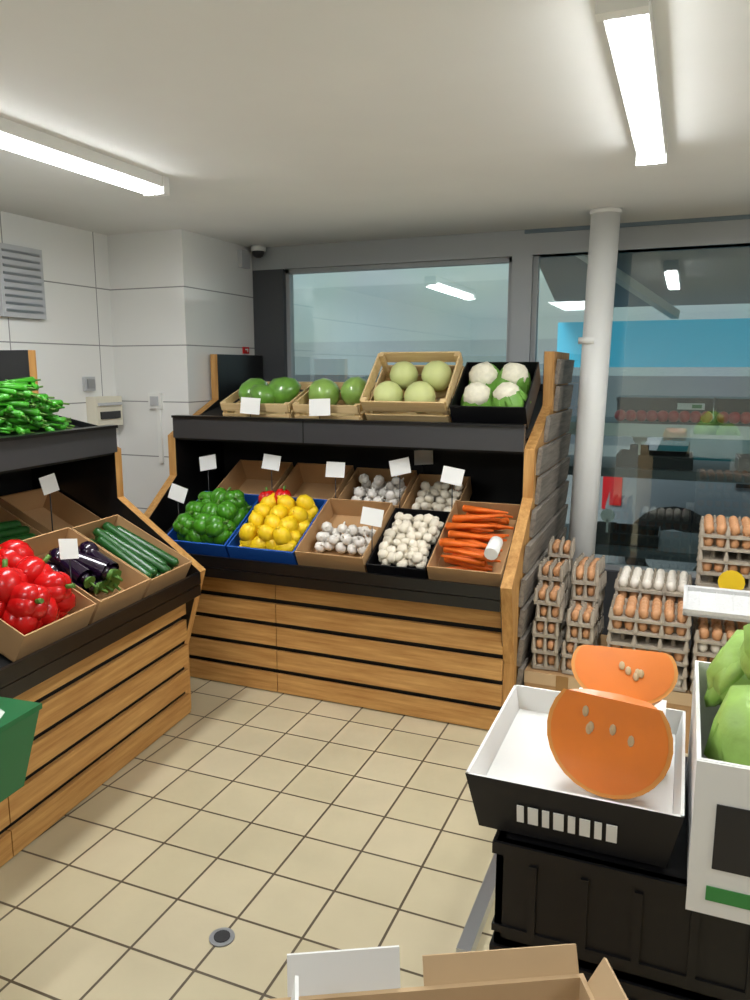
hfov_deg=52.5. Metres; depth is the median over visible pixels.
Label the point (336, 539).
garlic
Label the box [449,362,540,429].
cauliflower
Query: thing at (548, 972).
cardboard box
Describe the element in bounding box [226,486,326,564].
crate
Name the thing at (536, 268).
window
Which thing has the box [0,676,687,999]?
floor
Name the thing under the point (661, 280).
canopy
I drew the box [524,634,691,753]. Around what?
cardboard box
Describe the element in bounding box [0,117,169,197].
fluorescent light
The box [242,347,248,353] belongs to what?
wall sign
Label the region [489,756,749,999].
plastic crates
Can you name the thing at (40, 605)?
bell peppers
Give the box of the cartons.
[531,536,606,674]
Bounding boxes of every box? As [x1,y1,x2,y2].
[0,488,100,533]
[86,396,122,425]
[217,460,293,494]
[267,943,627,999]
[278,463,353,499]
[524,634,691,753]
[685,623,749,924]
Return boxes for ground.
[565,475,626,564]
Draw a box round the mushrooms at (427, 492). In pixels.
[402,474,471,511]
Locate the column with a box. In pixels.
[568,207,621,562]
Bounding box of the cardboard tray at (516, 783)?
[465,684,685,867]
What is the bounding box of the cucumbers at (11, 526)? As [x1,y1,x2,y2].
[0,506,41,543]
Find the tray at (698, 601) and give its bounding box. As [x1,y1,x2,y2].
[682,585,749,622]
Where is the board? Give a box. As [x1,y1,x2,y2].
[456,853,495,951]
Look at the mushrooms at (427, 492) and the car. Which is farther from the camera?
the car
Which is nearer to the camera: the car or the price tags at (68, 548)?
the price tags at (68, 548)
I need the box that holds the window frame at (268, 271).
[252,219,749,648]
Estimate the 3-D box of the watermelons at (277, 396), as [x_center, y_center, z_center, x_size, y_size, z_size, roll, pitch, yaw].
[-0.545,-0.524,3.926,0.396,0.223,0.330,4,11,22]
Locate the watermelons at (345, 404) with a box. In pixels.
[292,376,375,419]
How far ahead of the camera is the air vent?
3.61 m
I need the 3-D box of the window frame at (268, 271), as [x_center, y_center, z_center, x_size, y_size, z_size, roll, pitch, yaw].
[1.914,-0.259,3.788,5.710,2.220,0.120,4,11,22]
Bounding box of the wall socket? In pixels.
[82,377,95,390]
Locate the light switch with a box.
[148,393,163,462]
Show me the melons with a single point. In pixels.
(427, 397)
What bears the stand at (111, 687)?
on the floor
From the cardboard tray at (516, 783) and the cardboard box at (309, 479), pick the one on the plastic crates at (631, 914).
the cardboard tray at (516, 783)
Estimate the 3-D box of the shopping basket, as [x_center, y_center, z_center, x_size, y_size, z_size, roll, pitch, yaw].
[-1.052,0.651,1.911,0.240,0.267,0.345,3,10,17]
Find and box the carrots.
[427,500,519,586]
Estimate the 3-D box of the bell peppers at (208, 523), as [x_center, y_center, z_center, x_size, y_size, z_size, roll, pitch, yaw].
[-0.776,0.097,3.720,0.345,0.306,0.400,4,11,22]
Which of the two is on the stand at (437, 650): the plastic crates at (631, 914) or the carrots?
the carrots
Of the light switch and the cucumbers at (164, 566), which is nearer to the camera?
the cucumbers at (164, 566)
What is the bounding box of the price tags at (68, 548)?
[38,397,464,579]
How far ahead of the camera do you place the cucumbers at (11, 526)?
2.99 m
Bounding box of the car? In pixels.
[602,408,749,570]
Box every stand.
[0,350,205,866]
[144,351,574,729]
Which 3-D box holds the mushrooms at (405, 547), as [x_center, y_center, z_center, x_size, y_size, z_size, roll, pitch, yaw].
[0.156,0.191,3.356,0.265,0.245,0.388,4,11,22]
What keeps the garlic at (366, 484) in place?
on the stand at (437, 650)
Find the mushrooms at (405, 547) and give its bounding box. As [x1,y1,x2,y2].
[366,508,449,578]
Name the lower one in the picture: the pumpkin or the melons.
the pumpkin
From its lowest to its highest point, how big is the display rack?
1.590 m
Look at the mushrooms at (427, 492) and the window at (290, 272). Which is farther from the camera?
the window at (290, 272)
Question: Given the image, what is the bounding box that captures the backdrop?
[293,263,749,456]
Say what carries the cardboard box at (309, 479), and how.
on the stand at (437, 650)
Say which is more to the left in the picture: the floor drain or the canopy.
the floor drain
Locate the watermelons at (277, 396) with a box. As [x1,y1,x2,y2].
[220,377,312,417]
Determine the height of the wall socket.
0.075 m
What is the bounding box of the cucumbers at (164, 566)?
[71,514,191,597]
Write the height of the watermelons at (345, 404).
0.227 m
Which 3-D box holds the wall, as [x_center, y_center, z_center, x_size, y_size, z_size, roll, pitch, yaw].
[-2.306,0.078,1.840,0.610,2.220,6.990,4,11,22]
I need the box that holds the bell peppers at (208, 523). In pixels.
[167,487,258,557]
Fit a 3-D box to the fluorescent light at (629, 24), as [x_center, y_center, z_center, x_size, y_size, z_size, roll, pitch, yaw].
[0.683,-1.034,1.950,0.095,0.067,1.200,4,11,22]
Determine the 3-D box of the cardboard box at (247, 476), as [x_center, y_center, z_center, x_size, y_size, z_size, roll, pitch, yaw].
[-0.631,-0.071,4.053,0.325,0.253,0.326,4,11,22]
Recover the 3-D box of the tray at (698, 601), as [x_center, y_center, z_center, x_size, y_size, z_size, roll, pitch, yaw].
[1.378,0.402,2.918,0.360,0.081,0.171,4,11,22]
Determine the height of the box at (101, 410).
0.160 m
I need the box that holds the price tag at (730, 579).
[718,570,744,589]
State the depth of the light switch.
4.20 m
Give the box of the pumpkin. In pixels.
[547,645,677,799]
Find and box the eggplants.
[22,527,149,624]
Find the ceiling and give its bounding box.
[0,0,749,247]
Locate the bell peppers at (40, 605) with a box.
[0,539,95,661]
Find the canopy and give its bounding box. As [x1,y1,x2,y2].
[525,214,749,366]
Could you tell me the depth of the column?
3.58 m
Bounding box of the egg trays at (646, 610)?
[606,514,749,693]
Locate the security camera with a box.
[237,245,265,268]
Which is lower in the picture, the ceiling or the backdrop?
the backdrop
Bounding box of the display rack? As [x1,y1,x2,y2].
[564,395,749,562]
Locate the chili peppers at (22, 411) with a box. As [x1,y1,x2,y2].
[0,377,97,436]
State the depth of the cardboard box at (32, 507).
3.32 m
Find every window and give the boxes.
[286,257,511,377]
[530,256,696,577]
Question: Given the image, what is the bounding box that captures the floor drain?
[209,927,234,946]
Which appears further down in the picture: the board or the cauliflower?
the board
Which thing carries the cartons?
on the cardboard box at (533, 677)
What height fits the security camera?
0.130 m
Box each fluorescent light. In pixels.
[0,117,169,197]
[595,0,667,167]
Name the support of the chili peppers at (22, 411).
on the stand at (111, 687)
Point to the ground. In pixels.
(608, 559)
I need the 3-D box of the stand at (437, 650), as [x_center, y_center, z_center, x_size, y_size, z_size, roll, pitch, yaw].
[-0.088,0.049,3.887,1.928,1.580,1.290,4,11,22]
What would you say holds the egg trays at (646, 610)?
on the cardboard box at (533, 677)
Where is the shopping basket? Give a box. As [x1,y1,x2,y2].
[0,697,41,801]
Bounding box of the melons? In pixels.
[359,351,463,421]
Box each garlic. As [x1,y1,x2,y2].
[294,498,393,571]
[337,467,417,508]
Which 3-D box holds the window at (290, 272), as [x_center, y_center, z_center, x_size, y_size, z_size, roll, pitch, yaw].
[0.111,-0.716,4.467,1.387,1.290,0.050,4,11,22]
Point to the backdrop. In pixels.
(343, 320)
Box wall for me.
[0,211,254,513]
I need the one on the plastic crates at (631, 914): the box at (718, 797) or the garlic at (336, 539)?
the box at (718, 797)
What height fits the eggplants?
0.272 m
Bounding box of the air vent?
[0,243,46,319]

